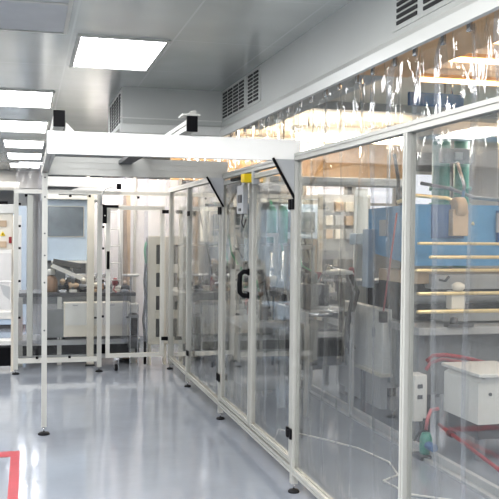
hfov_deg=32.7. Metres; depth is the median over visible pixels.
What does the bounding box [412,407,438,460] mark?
pump
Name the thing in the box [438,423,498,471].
hose
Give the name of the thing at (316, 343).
machine
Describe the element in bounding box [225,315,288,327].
countertop
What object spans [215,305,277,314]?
countertop
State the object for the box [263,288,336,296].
countertop
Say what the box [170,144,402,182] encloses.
wall
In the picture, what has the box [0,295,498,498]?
floor
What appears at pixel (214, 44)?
ceiling
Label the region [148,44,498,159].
ceiling
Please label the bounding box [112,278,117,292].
valve
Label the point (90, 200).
pillar
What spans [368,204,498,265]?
hood
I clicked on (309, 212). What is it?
station
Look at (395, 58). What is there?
strip
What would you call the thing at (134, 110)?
duct
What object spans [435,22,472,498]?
strip
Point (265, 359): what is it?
station
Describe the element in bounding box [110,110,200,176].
rail
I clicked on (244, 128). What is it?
strip
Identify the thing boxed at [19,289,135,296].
countertop
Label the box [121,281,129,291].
fixture
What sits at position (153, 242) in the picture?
panel
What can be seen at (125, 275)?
tray
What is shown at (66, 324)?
workbench
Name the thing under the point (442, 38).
strip
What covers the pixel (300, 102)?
strip
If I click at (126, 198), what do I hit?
pillar
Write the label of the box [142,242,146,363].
hose
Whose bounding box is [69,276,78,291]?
fixture
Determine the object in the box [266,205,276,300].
column
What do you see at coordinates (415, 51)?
strip
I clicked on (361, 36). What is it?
ventilation duct
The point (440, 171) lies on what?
riser pipe
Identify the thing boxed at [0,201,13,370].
tall cabinet
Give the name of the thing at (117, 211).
step ladder
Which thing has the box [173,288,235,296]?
countertop
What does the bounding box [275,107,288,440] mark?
strip
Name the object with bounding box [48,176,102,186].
cross beam
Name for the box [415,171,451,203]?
window
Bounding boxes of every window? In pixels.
[302,186,346,203]
[352,187,395,208]
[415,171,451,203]
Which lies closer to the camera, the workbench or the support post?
the support post
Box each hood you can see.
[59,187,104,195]
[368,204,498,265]
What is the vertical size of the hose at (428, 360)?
0.668 m
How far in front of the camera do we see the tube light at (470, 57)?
6.06 m
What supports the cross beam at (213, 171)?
attached to the frame at (288, 459)
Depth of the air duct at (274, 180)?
9.69 m
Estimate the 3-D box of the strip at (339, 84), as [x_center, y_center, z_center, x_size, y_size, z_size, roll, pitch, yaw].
[0.446,0.230,4.763,0.050,2.292,0.300,0,1,-15]
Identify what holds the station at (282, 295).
on the floor
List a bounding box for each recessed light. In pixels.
[0,0,73,34]
[0,88,54,108]
[0,119,48,132]
[2,139,44,148]
[6,152,42,159]
[9,162,40,167]
[70,34,170,71]
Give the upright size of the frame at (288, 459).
2.068 m
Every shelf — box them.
[0,280,11,344]
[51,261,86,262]
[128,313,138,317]
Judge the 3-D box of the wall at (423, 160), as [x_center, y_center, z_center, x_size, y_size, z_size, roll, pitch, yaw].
[2.079,-0.159,14.028,3.300,2.920,0.100,0,1,-15]
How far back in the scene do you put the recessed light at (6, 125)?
9.81 m
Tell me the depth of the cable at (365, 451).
5.95 m
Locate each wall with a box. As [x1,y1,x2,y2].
[0,176,278,289]
[40,194,102,333]
[87,176,181,335]
[170,144,402,182]
[278,152,453,300]
[468,149,498,267]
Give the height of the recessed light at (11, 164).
0.014 m
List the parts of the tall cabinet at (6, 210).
dial plate, dial plate, panel, leg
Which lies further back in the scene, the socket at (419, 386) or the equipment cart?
the equipment cart
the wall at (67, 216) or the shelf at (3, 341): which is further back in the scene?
the wall at (67, 216)
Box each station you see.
[172,200,247,362]
[215,232,289,390]
[225,264,288,409]
[256,198,342,325]
[282,245,329,384]
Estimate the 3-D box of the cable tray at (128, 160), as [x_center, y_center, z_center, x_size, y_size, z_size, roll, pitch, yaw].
[-0.763,-0.673,5.909,0.100,0.027,1.898,0,1,-15]
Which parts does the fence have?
rail, post, rail, post, post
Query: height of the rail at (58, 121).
0.105 m
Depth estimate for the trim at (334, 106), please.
8.82 m
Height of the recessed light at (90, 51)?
0.014 m
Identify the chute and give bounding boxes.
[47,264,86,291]
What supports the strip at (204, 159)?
hanging from the rail
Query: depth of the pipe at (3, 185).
9.96 m
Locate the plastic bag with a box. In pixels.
[0,284,9,299]
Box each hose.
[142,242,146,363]
[425,353,483,370]
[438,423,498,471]
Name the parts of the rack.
panel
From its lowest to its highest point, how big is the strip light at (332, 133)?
0.265 m
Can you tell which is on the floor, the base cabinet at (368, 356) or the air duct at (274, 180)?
the base cabinet at (368, 356)
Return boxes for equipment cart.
[127,302,138,365]
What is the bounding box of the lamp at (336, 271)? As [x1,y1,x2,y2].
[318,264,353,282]
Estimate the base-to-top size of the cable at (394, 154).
0.461 m
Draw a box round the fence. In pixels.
[173,192,322,367]
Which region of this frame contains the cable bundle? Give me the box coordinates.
[335,274,359,364]
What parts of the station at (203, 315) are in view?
leg, leg, cabinet door, cabinet door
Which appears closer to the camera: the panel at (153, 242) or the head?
the head
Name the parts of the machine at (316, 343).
leg, leg, leg, rail, drive motor, leg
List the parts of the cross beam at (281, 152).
gusset plate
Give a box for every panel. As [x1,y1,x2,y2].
[146,236,168,364]
[353,188,367,266]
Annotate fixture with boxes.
[58,279,68,291]
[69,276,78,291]
[79,277,86,291]
[94,275,96,291]
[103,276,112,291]
[112,281,120,291]
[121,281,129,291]
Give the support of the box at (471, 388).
on the floor
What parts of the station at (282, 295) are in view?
leg, leg, cabinet door, leg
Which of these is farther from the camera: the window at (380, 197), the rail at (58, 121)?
the window at (380, 197)
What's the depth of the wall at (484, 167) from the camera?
13.86 m
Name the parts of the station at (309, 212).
motor, cabinet door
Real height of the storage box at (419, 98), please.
0.270 m
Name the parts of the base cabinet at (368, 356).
leg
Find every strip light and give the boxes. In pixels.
[225,133,295,139]
[292,119,402,144]
[301,141,332,150]
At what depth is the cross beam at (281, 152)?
4.97 m
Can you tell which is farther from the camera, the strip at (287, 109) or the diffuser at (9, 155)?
the diffuser at (9, 155)
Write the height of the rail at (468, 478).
0.060 m
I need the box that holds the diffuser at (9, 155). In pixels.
[7,153,40,158]
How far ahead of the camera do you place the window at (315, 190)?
13.69 m
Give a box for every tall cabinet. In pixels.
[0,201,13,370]
[0,206,26,328]
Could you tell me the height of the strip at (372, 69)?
2.292 m
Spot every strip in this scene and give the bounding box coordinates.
[179,158,184,361]
[184,178,186,366]
[192,158,194,373]
[193,159,199,374]
[198,159,206,370]
[204,193,206,384]
[211,160,215,389]
[224,134,231,396]
[228,131,236,400]
[234,127,245,404]
[242,124,251,385]
[256,116,268,424]
[264,111,280,266]
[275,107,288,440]
[284,101,301,448]
[297,96,311,139]
[307,89,327,474]
[319,83,340,483]
[335,75,358,497]
[349,67,374,445]
[372,56,397,498]
[390,47,417,498]
[415,34,445,75]
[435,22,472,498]
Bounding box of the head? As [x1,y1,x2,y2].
[439,148,471,163]
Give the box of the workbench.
[18,289,139,365]
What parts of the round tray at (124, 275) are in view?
stem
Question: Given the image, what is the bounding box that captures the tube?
[379,213,397,322]
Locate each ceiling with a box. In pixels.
[0,0,351,177]
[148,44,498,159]
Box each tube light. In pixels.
[414,69,498,85]
[450,53,498,64]
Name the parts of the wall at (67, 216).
leg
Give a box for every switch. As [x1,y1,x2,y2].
[102,205,118,222]
[230,170,258,227]
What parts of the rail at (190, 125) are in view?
plate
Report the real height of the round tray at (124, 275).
0.225 m
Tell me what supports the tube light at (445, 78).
attached to the ceiling at (387, 90)
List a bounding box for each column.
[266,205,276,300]
[278,206,287,318]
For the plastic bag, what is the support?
hanging from the tall cabinet at (6, 210)
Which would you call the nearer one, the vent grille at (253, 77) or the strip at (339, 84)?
the strip at (339, 84)
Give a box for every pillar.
[85,195,94,365]
[116,195,123,361]
[122,195,130,360]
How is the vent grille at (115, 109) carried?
attached to the duct at (134, 110)
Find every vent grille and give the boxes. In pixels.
[109,91,121,132]
[222,76,246,121]
[247,66,260,107]
[392,0,453,32]
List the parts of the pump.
motor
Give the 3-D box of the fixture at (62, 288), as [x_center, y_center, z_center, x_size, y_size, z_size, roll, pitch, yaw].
[-2.206,0.425,10.083,0.120,0.159,0.100,0,1,-15]
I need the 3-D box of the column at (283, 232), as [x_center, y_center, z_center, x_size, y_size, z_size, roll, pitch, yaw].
[0.394,0.420,10.295,0.130,1.900,0.130,0,1,-15]
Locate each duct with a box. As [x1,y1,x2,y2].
[108,87,221,135]
[210,0,498,136]
[263,119,401,187]
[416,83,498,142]
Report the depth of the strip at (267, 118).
6.24 m
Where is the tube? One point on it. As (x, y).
(383, 315)
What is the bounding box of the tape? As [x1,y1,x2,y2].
[0,451,19,498]
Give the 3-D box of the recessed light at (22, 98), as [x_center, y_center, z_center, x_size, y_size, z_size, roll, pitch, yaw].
[-2.073,-1.370,7.736,0.564,0.014,1.024,0,1,-15]
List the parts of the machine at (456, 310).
notice plate, leg, bed panel, guide rod, guide rod, guide rod, guide rod, gear motor, knob, panel, guide rod, notice plate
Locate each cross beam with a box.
[43,156,227,206]
[46,130,300,198]
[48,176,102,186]
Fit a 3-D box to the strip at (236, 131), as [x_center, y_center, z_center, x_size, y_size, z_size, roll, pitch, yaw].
[-0.141,0.172,7.050,0.046,2.292,0.320,0,1,-15]
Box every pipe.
[0,182,18,189]
[429,140,451,396]
[452,141,471,267]
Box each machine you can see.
[268,271,354,416]
[362,197,498,431]
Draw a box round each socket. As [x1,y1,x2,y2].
[379,311,387,322]
[417,384,422,398]
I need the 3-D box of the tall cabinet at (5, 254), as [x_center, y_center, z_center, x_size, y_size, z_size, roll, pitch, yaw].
[-4.347,0.268,13.855,1.380,1.950,1.015,0,1,-15]
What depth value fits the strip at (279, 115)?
5.99 m
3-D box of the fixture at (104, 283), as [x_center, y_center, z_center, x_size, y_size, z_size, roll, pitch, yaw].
[-1.693,0.404,10.216,0.120,0.205,0.100,0,1,-15]
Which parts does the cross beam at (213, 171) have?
gusset plate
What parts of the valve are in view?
valve knob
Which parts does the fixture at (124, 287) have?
motor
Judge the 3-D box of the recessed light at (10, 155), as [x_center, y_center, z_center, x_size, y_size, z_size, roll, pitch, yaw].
[-3.677,-1.525,13.889,0.564,0.014,1.244,0,1,-15]
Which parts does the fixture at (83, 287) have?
motor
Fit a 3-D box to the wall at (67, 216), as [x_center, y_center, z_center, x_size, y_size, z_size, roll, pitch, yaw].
[-2.316,0.293,10.981,0.740,2.070,1.000,0,1,-15]
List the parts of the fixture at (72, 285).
motor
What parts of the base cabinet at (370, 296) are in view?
door, dark door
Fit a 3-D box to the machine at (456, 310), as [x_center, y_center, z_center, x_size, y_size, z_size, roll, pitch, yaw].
[2.435,0.516,7.419,2.680,1.878,1.199,0,1,-15]
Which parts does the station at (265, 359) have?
leg, leg, leg, cabinet door, leg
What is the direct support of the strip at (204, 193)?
hanging from the rail
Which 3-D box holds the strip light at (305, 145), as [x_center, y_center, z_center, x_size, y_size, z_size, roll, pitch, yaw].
[0.895,-1.387,11.455,0.439,0.127,0.090,0,1,-15]
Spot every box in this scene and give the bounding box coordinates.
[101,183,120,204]
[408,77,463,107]
[412,372,428,441]
[441,361,498,461]
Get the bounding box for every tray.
[118,156,142,164]
[122,274,138,276]
[122,274,138,292]
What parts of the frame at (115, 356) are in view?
post, channel post, rail, rail, post, handle, door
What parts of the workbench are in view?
leg, leg, under frame, frame, cabinet door, cabinet door, leg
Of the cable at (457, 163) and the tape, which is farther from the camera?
the cable at (457, 163)
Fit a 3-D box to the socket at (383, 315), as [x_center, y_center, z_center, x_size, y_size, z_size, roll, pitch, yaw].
[1.088,0.549,6.918,0.060,0.090,0.050,0,1,-15]
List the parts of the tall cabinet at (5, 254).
door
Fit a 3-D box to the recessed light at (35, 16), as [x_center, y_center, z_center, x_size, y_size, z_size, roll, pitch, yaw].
[-1.218,-1.286,4.452,0.564,0.014,1.234,0,1,-15]
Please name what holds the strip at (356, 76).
hanging from the rail
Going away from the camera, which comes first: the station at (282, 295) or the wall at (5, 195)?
the station at (282, 295)
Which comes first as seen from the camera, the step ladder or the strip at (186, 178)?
the strip at (186, 178)
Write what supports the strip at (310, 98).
hanging from the rail
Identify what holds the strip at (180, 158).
hanging from the rail
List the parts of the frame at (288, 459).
post, rail, post, rail, post, door, handle, rail, door, post, rail, rail, post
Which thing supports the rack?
on the floor
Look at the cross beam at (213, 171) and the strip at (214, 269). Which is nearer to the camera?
the cross beam at (213, 171)
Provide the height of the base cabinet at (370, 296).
1.130 m
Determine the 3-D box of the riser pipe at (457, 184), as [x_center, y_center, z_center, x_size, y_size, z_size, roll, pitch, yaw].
[2.054,0.132,8.291,0.195,2.600,0.195,0,1,-15]
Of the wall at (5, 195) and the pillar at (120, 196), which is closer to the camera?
the pillar at (120, 196)
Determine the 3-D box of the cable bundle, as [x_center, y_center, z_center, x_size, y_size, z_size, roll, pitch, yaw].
[0.854,0.607,7.406,0.220,0.785,0.061,0,1,-15]
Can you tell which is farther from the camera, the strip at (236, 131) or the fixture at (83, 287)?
the fixture at (83, 287)
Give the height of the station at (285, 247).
1.442 m
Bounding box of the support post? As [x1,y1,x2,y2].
[38,173,49,435]
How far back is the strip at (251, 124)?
6.63 m
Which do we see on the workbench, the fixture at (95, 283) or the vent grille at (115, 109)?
the fixture at (95, 283)
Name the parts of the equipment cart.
leg, leg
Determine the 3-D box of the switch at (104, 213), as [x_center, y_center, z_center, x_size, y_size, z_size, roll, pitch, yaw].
[-1.543,-0.392,9.442,0.175,0.205,0.055,0,1,-15]
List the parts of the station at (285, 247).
leg, leg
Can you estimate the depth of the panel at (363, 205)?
9.57 m
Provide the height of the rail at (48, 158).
0.050 m
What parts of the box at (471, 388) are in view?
lid, leg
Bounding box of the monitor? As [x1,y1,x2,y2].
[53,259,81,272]
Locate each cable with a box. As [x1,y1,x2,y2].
[274,428,447,498]
[393,153,401,205]
[396,194,474,224]
[420,181,498,201]
[456,162,465,197]
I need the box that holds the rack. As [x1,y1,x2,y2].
[318,194,370,258]
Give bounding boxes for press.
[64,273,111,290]
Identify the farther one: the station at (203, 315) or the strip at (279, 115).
the station at (203, 315)
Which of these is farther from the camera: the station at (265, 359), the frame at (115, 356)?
the frame at (115, 356)
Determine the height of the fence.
2.022 m
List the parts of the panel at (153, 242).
leg, leg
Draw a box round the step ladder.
[104,210,122,283]
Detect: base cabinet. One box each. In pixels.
[338,278,396,397]
[344,300,392,412]
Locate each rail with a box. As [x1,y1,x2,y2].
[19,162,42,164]
[41,110,73,175]
[42,151,54,172]
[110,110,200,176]
[278,372,498,498]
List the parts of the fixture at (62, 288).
motor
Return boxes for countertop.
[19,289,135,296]
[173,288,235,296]
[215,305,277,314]
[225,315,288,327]
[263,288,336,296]
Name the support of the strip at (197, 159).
hanging from the rail
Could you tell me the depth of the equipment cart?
9.96 m
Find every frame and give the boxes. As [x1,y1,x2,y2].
[12,189,169,374]
[167,96,498,498]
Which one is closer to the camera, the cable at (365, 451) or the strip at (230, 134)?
the cable at (365, 451)
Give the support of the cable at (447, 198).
attached to the machine at (456, 310)
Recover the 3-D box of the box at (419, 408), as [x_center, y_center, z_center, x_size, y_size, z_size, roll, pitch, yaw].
[1.253,1.203,6.374,0.150,0.530,0.258,0,1,-15]

